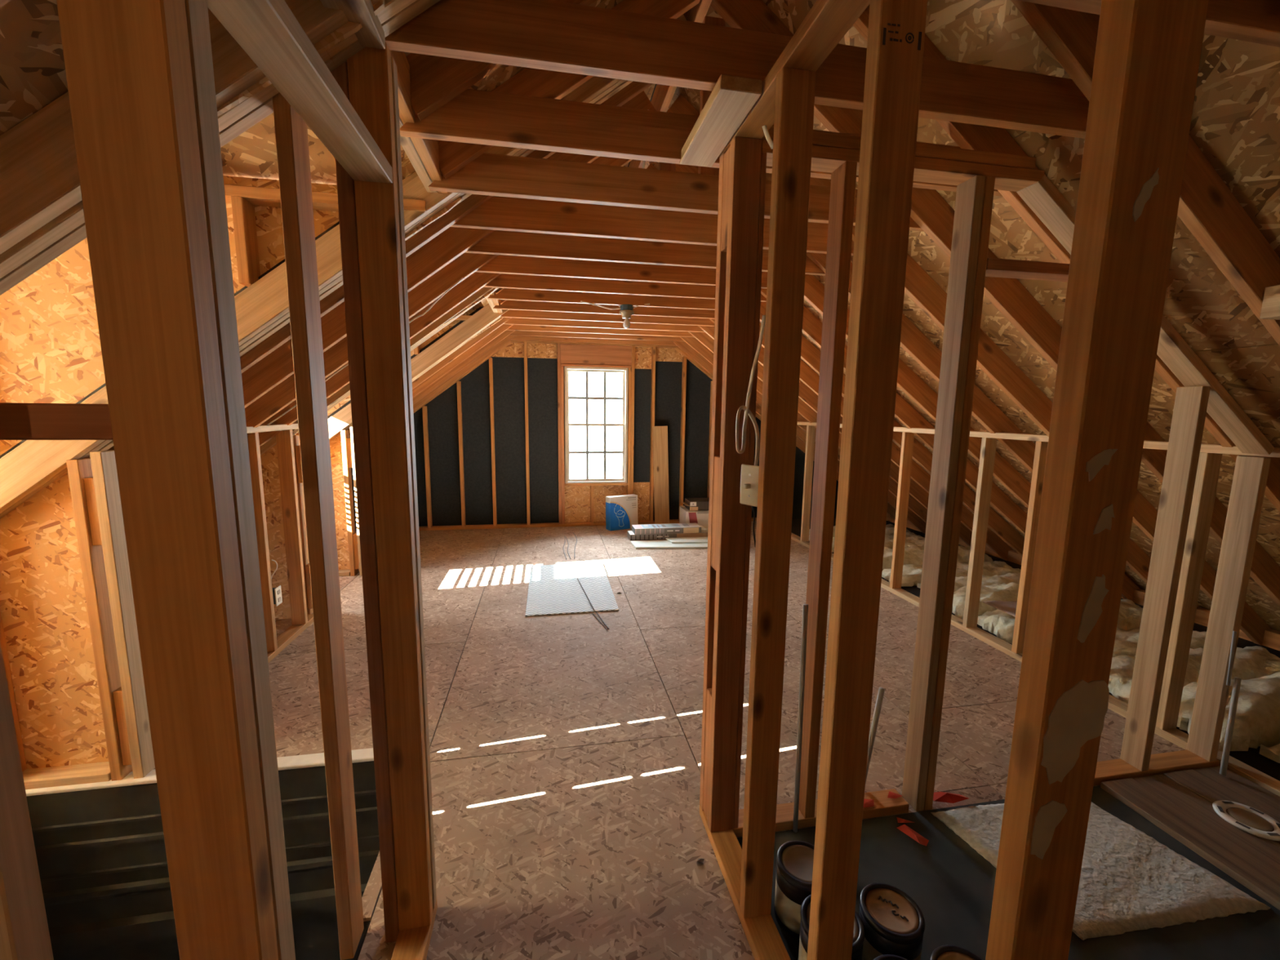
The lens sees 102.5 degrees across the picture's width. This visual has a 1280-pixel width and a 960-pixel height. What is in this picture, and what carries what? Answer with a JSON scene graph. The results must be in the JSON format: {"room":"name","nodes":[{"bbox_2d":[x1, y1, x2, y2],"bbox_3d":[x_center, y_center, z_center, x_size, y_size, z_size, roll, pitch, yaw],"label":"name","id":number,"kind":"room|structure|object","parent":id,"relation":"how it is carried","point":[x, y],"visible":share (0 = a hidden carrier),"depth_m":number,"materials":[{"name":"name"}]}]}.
{"room":"unfinished attic","nodes":[
{"label":"unfinished attic","id":0,"kind":"room"},
{"bbox_2d":[25,747,379,959],"bbox_3d":[-1.540,2.630,0.836,1.601,2.324,3.303,-1,8,-10],"label":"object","id":1,"kind":"structure","parent":0,"point":[100,849],"depth_m":2.21,"materials":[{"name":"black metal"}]},
{"bbox_2d":[0,0,483,789],"bbox_3d":[-2.036,0.026,1.564,3.250,3.030,1.302,-1,8,-10],"label":"wall","id":2,"kind":"structure","parent":0,"point":[69,639],"depth_m":2.07,"materials":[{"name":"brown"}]},
{"bbox_2d":[246,422,359,662],"bbox_3d":[-2.085,0.593,1.766,0.089,1.450,9.620,-1,8,-10],"label":"wall","id":3,"kind":"structure","parent":0,"point":[300,620],"depth_m":3.47,"materials":[{"name":"brown wood"}]},
{"bbox_2d":[272,585,282,606],"bbox_3d":[-2.336,0.740,3.272,0.069,0.116,0.074,-1,8,-10],"label":"power outlet","id":4,"kind":"object","parent":3,"relation":"attached to","point":[277,592],"visible":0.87,"depth_m":3.26,"materials":[{"name":"beige plastic"}]},
{"bbox_2d":[271,559,277,578],"bbox_3d":[-2.302,0.592,3.224,0.050,0.198,0.027,-1,8,-10],"label":"electrical cable","id":5,"kind":"object","parent":4,"relation":"attached to","point":[272,559],"visible":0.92,"depth_m":3.22,"materials":[{"name":"white plastic"}]},
{"bbox_2d":[260,288,502,619],"bbox_3d":[-2.518,-0.346,4.202,3.250,3.030,1.297,-1,8,-10],"label":"wall","id":6,"kind":"structure","parent":0,"point":[341,446],"depth_m":4.59,"materials":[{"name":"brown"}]},
{"bbox_2d":[351,340,838,531],"bbox_3d":[-0.586,-0.908,6.825,8.900,3.670,0.127,-1,8,-10],"label":"wall","id":7,"kind":"structure","parent":0,"point":[490,445],"depth_m":6.76,"materials":[{"name":"grey"}]},
{"bbox_2d":[564,366,628,483],"bbox_3d":[-0.584,-0.723,6.853,0.832,1.528,0.126,-1,8,-10],"label":"window","id":8,"kind":"structure","parent":7,"relation":"in","point":[566,369],"depth_m":6.85,"materials":[{"name":"beige wood"}]},
{"bbox_2d":[0,0,1279,650],"bbox_3d":[0.265,-0.287,2.112,9.105,3.656,10.100,-1,8,-10],"label":"ceiling","id":9,"kind":"structure","parent":0,"point":[558,208],"depth_m":1.97,"materials":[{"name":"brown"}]},
{"bbox_2d":[266,277,462,425],"bbox_3d":[-1.637,-0.774,3.074,1.140,0.903,0.008,-1,8,-10],"label":"electrical cable","id":10,"kind":"object","parent":9,"relation":"attached to","point":[461,278],"visible":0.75,"depth_m":3.09,"materials":[{"name":"white plastic"}]},
{"bbox_2d":[619,303,634,328],"bbox_3d":[-0.109,-1.329,4.188,0.120,0.183,0.120,-1,8,-10],"label":"ceiling light","id":11,"kind":"object","parent":9,"relation":"attached to","point":[626,311],"visible":1,"depth_m":4.15,"materials":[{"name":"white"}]},
{"bbox_2d":[580,300,620,309],"bbox_3d":[-0.315,-1.401,4.126,0.329,0.051,0.024,-2,8,-18],"label":"electrical cable","id":12,"kind":"object","parent":11,"relation":"attached to","point":[580,300],"visible":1,"depth_m":4.13,"materials":[{"name":"white plastic"}]},
{"bbox_2d":[619,309,634,318],"bbox_3d":[-0.109,-1.349,4.186,0.120,0.056,0.120,-1,8,-10],"label":"socket","id":13,"kind":"object","parent":11,"relation":"attached to","point":[626,313],"depth_m":4.15,"materials":[{"name":"brown ceramic"}]},
{"bbox_2d":[642,109,648,168],"bbox_3d":[-0.024,-1.418,2.964,0.053,0.055,2.398,0,8,-4],"label":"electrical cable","id":14,"kind":"object","parent":9,"relation":"on","point":[643,162],"visible":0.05,"depth_m":2.06,"materials":[{"name":"white plastic"}]},
{"bbox_2d":[132,518,1279,959],"bbox_3d":[0.254,1.374,2.344,8.700,0.200,9.900,-1,8,-10],"label":"floor","id":15,"kind":"structure","parent":0,"point":[565,749],"depth_m":2.52,"materials":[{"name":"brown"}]},
{"bbox_2d":[0,641,53,959],"bbox_3d":[-0.693,0.438,0.531,0.095,2.730,0.038,-1,8,-10],"label":"stud","id":16,"kind":"object","parent":15,"relation":"on","point":[24,935],"visible":1,"depth_m":0.53,"materials":[{"name":"brown wood"}]},
{"bbox_2d":[0,0,437,959],"bbox_3d":[-0.865,0.447,-0.695,1.240,2.444,4.210,-1,8,-10],"label":"frame","id":17,"kind":"object","parent":15,"relation":"on","point":[140,73],"visible":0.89,"depth_m":0.62,"materials":[{"name":"brown wood"}]},
{"bbox_2d":[524,562,618,616],"bbox_3d":[-0.631,0.944,4.597,0.726,0.010,1.276,-1,8,-10],"label":"board panel","id":18,"kind":"object","parent":15,"relation":"on","point":[553,589],"visible":1,"depth_m":4.46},
{"bbox_2d":[573,532,577,559],"bbox_3d":[-0.753,0.750,5.999,0.048,0.009,1.160,0,8,-8],"label":"twine","id":19,"kind":"object","parent":15,"relation":"on","point":[573,532],"visible":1,"depth_m":5.92,"materials":[{"name":"grey"}]},
{"bbox_2d":[577,577,609,629],"bbox_3d":[-0.414,0.993,4.226,0.033,0.020,1.127,-2,8,-18],"label":"wire","id":20,"kind":"object","parent":15,"relation":"on","point":[577,578],"visible":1,"depth_m":4.06,"materials":[{"name":"grey"}]},
{"bbox_2d":[605,493,638,530],"bbox_3d":[-0.239,0.427,6.822,0.416,0.446,0.155,-4,9,-30],"label":"cardboard box","id":21,"kind":"object","parent":15,"relation":"on","point":[621,511],"visible":0.99,"depth_m":6.75,"materials":[{"name":"white cardboard"}]},
{"bbox_2d":[609,502,630,530],"bbox_3d":[-0.259,0.472,6.739,0.290,0.365,0.002,-4,6,-30],"label":"print","id":22,"kind":"object","parent":21,"relation":"attached to","point":[615,522],"depth_m":6.73},
{"bbox_2d":[652,426,669,524],"bbox_3d":[0.287,-0.059,7.024,0.261,1.356,0.021,-1,8,-10],"label":"wooden board","id":23,"kind":"object","parent":15,"relation":"on","point":[660,433],"visible":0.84,"depth_m":7.01,"materials":[{"name":"brown wood"}]},
{"bbox_2d":[626,528,707,540],"bbox_3d":[0.394,0.675,6.404,1.082,0.073,0.226,-1,8,-10],"label":"carton","id":24,"kind":"object","parent":15,"relation":"on","point":[704,533],"visible":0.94,"depth_m":6.28,"materials":[{"name":"grey cardboard"}]},
{"bbox_2d":[631,523,706,534],"bbox_3d":[0.360,0.603,6.377,0.900,0.075,0.226,-1,8,-10],"label":"carton","id":25,"kind":"object","parent":24,"relation":"on","point":[672,528],"visible":1,"depth_m":6.29,"materials":[{"name":"grey cardboard"}]},
{"bbox_2d":[630,540,707,548],"bbox_3d":[0.580,0.756,6.024,1.360,0.020,0.359,0,8,-7],"label":"board","id":26,"kind":"object","parent":15,"relation":"on","point":[637,544],"visible":0.66,"depth_m":5.95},
{"bbox_2d":[665,537,707,542],"bbox_3d":[0.778,0.722,6.145,0.899,0.016,0.300,-1,8,-10],"label":"board","id":27,"kind":"object","parent":26,"relation":"on","point":[682,540],"visible":0.52,"depth_m":6.12,"materials":[{"name":"white wood"}]},
{"bbox_2d":[679,506,708,528],"bbox_3d":[0.962,0.515,6.827,0.810,0.285,0.396,0,8,-7],"label":"carton","id":28,"kind":"object","parent":15,"relation":"on","point":[700,517],"visible":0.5,"depth_m":6.60,"materials":[{"name":"white cardboard"}]},
{"bbox_2d":[680,497,709,511],"bbox_3d":[0.913,0.316,6.778,0.708,0.117,0.282,0,8,-8],"label":"carton","id":29,"kind":"object","parent":28,"relation":"on","point":[691,504],"visible":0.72,"depth_m":6.63,"materials":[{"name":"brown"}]},
{"bbox_2d":[696,857,704,862],"bbox_3d":[0.212,1.341,1.812,0.028,0.009,0.018,3,8,18],"label":"chip","id":30,"kind":"object","parent":15,"relation":"on","point":[700,860],"visible":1,"depth_m":1.81,"materials":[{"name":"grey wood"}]},
{"bbox_2d":[808,524,915,541],"bbox_3d":[2.763,0.648,6.473,1.488,0.167,0.374,-1,8,-10],"label":"insulation batt","id":31,"kind":"object","parent":15,"relation":"on","point":[890,528],"visible":0.15,"depth_m":6.41,"materials":[{"name":"beige fabric"}]},
{"bbox_2d":[865,687,884,782],"bbox_3d":[0.949,1.075,2.110,0.090,0.458,0.022,-2,8,-19],"label":"pvc pipe","id":32,"kind":"object","parent":15,"relation":"on","point":[881,691],"visible":0.6,"depth_m":2.10,"materials":[{"name":"grey plastic"}]},
{"bbox_2d":[831,533,924,552],"bbox_3d":[2.834,0.721,6.101,1.474,0.127,0.373,-1,8,-10],"label":"insulation batt","id":33,"kind":"object","parent":15,"relation":"on","point":[888,537],"visible":0.1,"depth_m":6.09,"materials":[{"name":"beige fabric"}]},
{"bbox_2d":[884,536,924,548],"bbox_3d":[2.958,0.738,5.732,1.353,0.196,0.374,-1,8,-10],"label":"insulation batt","id":34,"kind":"object","parent":15,"relation":"on","point":[913,540],"visible":0.24,"depth_m":5.67,"materials":[{"name":"beige fabric"}]},
{"bbox_2d":[882,544,993,570],"bbox_3d":[2.972,0.782,5.345,1.475,0.217,0.375,-1,8,-10],"label":"insulation batt","id":35,"kind":"object","parent":15,"relation":"on","point":[913,554],"visible":0.3,"depth_m":5.23,"materials":[{"name":"beige fabric"}]},
{"bbox_2d":[933,791,968,803],"bbox_3d":[1.257,1.291,2.102,0.143,0.030,0.061,1,8,0],"label":"scrap","id":36,"kind":"object","parent":15,"relation":"on","point":[943,797],"visible":0.88,"depth_m":2.08,"materials":[{"name":"red plastic"}]},
{"bbox_2d":[881,560,1021,586],"bbox_3d":[3.033,0.872,4.975,1.486,0.140,0.374,-1,8,-10],"label":"insulation batt","id":37,"kind":"object","parent":15,"relation":"on","point":[912,573],"visible":0.41,"depth_m":4.90,"materials":[{"name":"beige fabric"}]},
{"bbox_2d":[699,0,1208,959],"bbox_3d":[0.503,0.267,0.723,0.090,2.444,2.357,-1,8,-10],"label":"frame","id":38,"kind":"object","parent":15,"relation":"on","point":[1148,55],"visible":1,"depth_m":0.93,"materials":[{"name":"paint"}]},
{"bbox_2d":[739,464,759,506],"bbox_3d":[0.329,0.014,1.478,0.086,0.116,0.072,-5,10,-38],"label":"light switch","id":39,"kind":"object","parent":38,"relation":"attached to","point":[749,473],"visible":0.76,"depth_m":1.46,"materials":[{"name":"beige plastic"}]},
{"bbox_2d":[735,315,765,466],"bbox_3d":[0.321,-0.257,1.498,0.090,0.440,0.018,-3,9,-25],"label":"electrical cable","id":40,"kind":"object","parent":39,"relation":"attached to","point":[747,411],"visible":0.99,"depth_m":1.50,"materials":[{"name":"white plastic"}]},
{"bbox_2d":[751,506,755,546],"bbox_3d":[0.344,0.139,1.550,0.007,0.138,0.038,8,11,41],"label":"electrical cable","id":41,"kind":"object","parent":39,"relation":"attached to","point":[753,507],"visible":0.88,"depth_m":1.55,"materials":[{"name":"black plastic"}]},
{"bbox_2d":[762,124,773,149],"bbox_3d":[0.373,-0.999,1.493,0.009,0.088,0.059,-2,9,-22],"label":"electrical cable","id":42,"kind":"object","parent":38,"relation":"attached to","point":[770,141],"visible":0.94,"depth_m":1.49,"materials":[{"name":"white plastic"}]},
{"bbox_2d":[916,573,1020,592],"bbox_3d":[3.169,0.924,4.611,1.344,0.140,0.375,-1,8,-10],"label":"insulation batt","id":43,"kind":"object","parent":15,"relation":"on","point":[961,581],"visible":0.32,"depth_m":4.56,"materials":[{"name":"beige fabric"}]},
{"bbox_2d":[951,582,1019,619],"bbox_3d":[3.178,0.942,4.220,1.475,0.214,0.375,-1,8,-10],"label":"insulation batt","id":44,"kind":"object","parent":15,"relation":"on","point":[1008,592],"visible":0.32,"depth_m":4.06,"materials":[{"name":"beige fabric"}]},
{"bbox_2d":[733,126,1274,836],"bbox_3d":[1.491,0.101,1.994,2.309,2.448,0.088,-1,8,-10],"label":"frame","id":45,"kind":"object","parent":15,"relation":"on","point":[976,174],"visible":0.75,"depth_m":1.93,"materials":[{"name":"brown wood"}]},
{"bbox_2d":[863,799,874,807],"bbox_3d":[0.899,1.281,2.033,0.066,0.004,0.054,2,8,8],"label":"scrap","id":46,"kind":"object","parent":45,"relation":"on","point":[867,802],"visible":0.68,"depth_m":2.04,"materials":[{"name":"red plastic"}]},
{"bbox_2d":[887,791,902,798],"bbox_3d":[1.029,1.276,2.071,0.056,0.003,0.042,5,9,26],"label":"scrap","id":47,"kind":"object","parent":45,"relation":"on","point":[891,795],"visible":1,"depth_m":2.08,"materials":[{"name":"red plastic"}]},
{"bbox_2d":[1226,631,1236,685],"bbox_3d":[2.562,0.773,2.225,0.012,0.241,0.025,2,8,12],"label":"pvc pipe","id":48,"kind":"object","parent":45,"relation":"attached to","point":[1234,633],"visible":1,"depth_m":2.22,"materials":[{"name":"grey plastic"}]},
{"bbox_2d":[737,785,1279,959],"bbox_3d":[1.682,1.470,1.035,2.308,0.003,2.215,-1,8,-10],"label":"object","id":49,"kind":"structure","parent":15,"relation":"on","point":[952,884],"depth_m":1.68,"materials":[{"name":"black"}]},
{"bbox_2d":[773,840,814,939],"bbox_3d":[0.508,1.278,1.607,0.166,0.190,0.166,-1,8,-10],"label":"paint can","id":50,"kind":"object","parent":49,"relation":"on","point":[794,859],"visible":0.55,"depth_m":1.57,"materials":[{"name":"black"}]},
{"bbox_2d":[792,604,808,832],"bbox_3d":[0.586,0.883,1.879,0.027,0.890,0.019,-1,8,-10],"label":"pvc pipe","id":51,"kind":"object","parent":49,"relation":"on","point":[805,613],"visible":1,"depth_m":1.87,"materials":[{"name":"grey plastic"}]},
{"bbox_2d":[797,894,864,959],"bbox_3d":[0.528,1.303,1.427,0.166,0.190,0.166,-1,8,-10],"label":"paint can","id":52,"kind":"object","parent":49,"relation":"on","point":[859,929],"visible":0.4,"depth_m":1.40,"materials":[{"name":"black"}]},
{"bbox_2d":[873,954,906,959],"bbox_3d":[0.641,1.328,1.258,0.166,0.190,0.166,-1,8,-10],"label":"paint can","id":53,"kind":"object","parent":49,"relation":"on","point":[886,957],"visible":1,"depth_m":1.32,"materials":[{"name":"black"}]},
{"bbox_2d":[858,883,924,959],"bbox_3d":[0.708,1.301,1.460,0.166,0.190,0.166,-1,8,-10],"label":"paint can","id":54,"kind":"object","parent":49,"relation":"on","point":[894,924],"visible":0.93,"depth_m":1.42,"materials":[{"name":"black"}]},
{"bbox_2d":[896,817,915,822],"bbox_3d":[1.029,1.320,1.984,0.065,0.010,0.032,4,9,22],"label":"scrap","id":55,"kind":"object","parent":49,"relation":"on","point":[899,820],"visible":1,"depth_m":1.99,"materials":[{"name":"red plastic"}]},
{"bbox_2d":[897,824,928,845],"bbox_3d":[1.018,1.329,1.923,0.050,0.012,0.106,-6,10,-41],"label":"scrap","id":56,"kind":"object","parent":49,"relation":"on","point":[904,828],"visible":1,"depth_m":1.92,"materials":[{"name":"red plastic"}]},
{"bbox_2d":[929,944,982,959],"bbox_3d":[0.811,1.327,1.284,0.166,0.190,0.166,-1,8,-10],"label":"paint can","id":57,"kind":"object","parent":49,"relation":"on","point":[947,952],"visible":1,"depth_m":1.33,"materials":[{"name":"black metal"}]},
{"bbox_2d":[930,802,1270,940],"bbox_3d":[1.598,1.341,1.848,0.802,0.028,0.538,-1,8,-10],"label":"insulation batt","id":58,"kind":"object","parent":49,"relation":"on","point":[1130,881],"visible":0.6,"depth_m":1.73,"materials":[{"name":"beige fabric"}]},
{"bbox_2d":[1100,765,1279,910],"bbox_3d":[2.390,1.376,1.659,0.656,0.027,1.205,-1,8,-10],"label":"wood board","id":59,"kind":"object","parent":49,"relation":"on","point":[1180,803],"visible":0.89,"depth_m":2.02,"materials":[{"name":"brown wood"}]},
{"bbox_2d":[1219,676,1241,775],"bbox_3d":[2.558,1.068,2.226,0.020,0.427,0.080,8,11,44],"label":"pvc pipe","id":60,"kind":"object","parent":59,"relation":"on","point":[1237,682],"visible":1,"depth_m":2.22,"materials":[{"name":"grey plastic"}]},
{"bbox_2d":[1212,800,1279,840],"bbox_3d":[2.356,1.310,1.985,0.194,0.012,0.194,-1,8,-10],"label":"flange","id":61,"kind":"object","parent":59,"relation":"on","point":[1251,820],"visible":1,"depth_m":1.98,"materials":[{"name":"white paint"}]},
{"bbox_2d":[977,599,1142,643],"bbox_3d":[3.246,1.002,3.846,1.475,0.198,0.375,-1,8,-10],"label":"insulation batt","id":62,"kind":"object","parent":15,"relation":"on","point":[997,622],"visible":0.25,"depth_m":3.76,"materials":[{"name":"beige fabric"}]},
{"bbox_2d":[982,600,1017,617],"bbox_3d":[2.691,0.899,3.562,0.384,0.018,0.381,-1,8,-10],"label":"kraft paper","id":63,"kind":"object","parent":62,"relation":"on","point":[1009,607],"visible":0.33,"depth_m":3.63,"materials":[{"name":"brown paper"}]},
{"bbox_2d":[1112,626,1206,657],"bbox_3d":[3.369,1.089,3.486,1.350,0.127,0.376,-1,8,-10],"label":"insulation batt","id":64,"kind":"object","parent":15,"relation":"on","point":[1126,642],"visible":0.16,"depth_m":3.40,"materials":[{"name":"beige fabric"}]},
{"bbox_2d":[1107,645,1279,703],"bbox_3d":[3.383,1.126,3.098,1.475,0.161,0.375,-1,8,-10],"label":"insulation batt","id":65,"kind":"object","parent":15,"relation":"on","point":[1250,662],"visible":0.37,"depth_m":3.02,"materials":[{"name":"beige fabric"}]},
{"bbox_2d":[1177,671,1279,751],"bbox_3d":[3.445,1.150,2.719,1.486,0.218,0.374,-1,8,-10],"label":"insulation batt","id":66,"kind":"object","parent":15,"relation":"on","point":[1257,717],"visible":0.52,"depth_m":2.52,"materials":[{"name":"beige fabric"}]},
{"bbox_2d":[1259,743,1279,763],"bbox_3d":[3.574,1.223,2.357,1.353,0.177,0.374,-1,8,-10],"label":"insulation batt","id":67,"kind":"object","parent":15,"relation":"on","point":[1273,753],"visible":1,"depth_m":2.39,"materials":[{"name":"beige fabric"}]},
{"bbox_2d":[791,421,1279,796],"bbox_3d":[2.605,0.533,2.614,0.089,1.450,9.620,-1,8,-10],"label":"wall","id":68,"kind":"structure","parent":0,"point":[1211,455],"depth_m":3.21,"materials":[{"name":"brown wood"}]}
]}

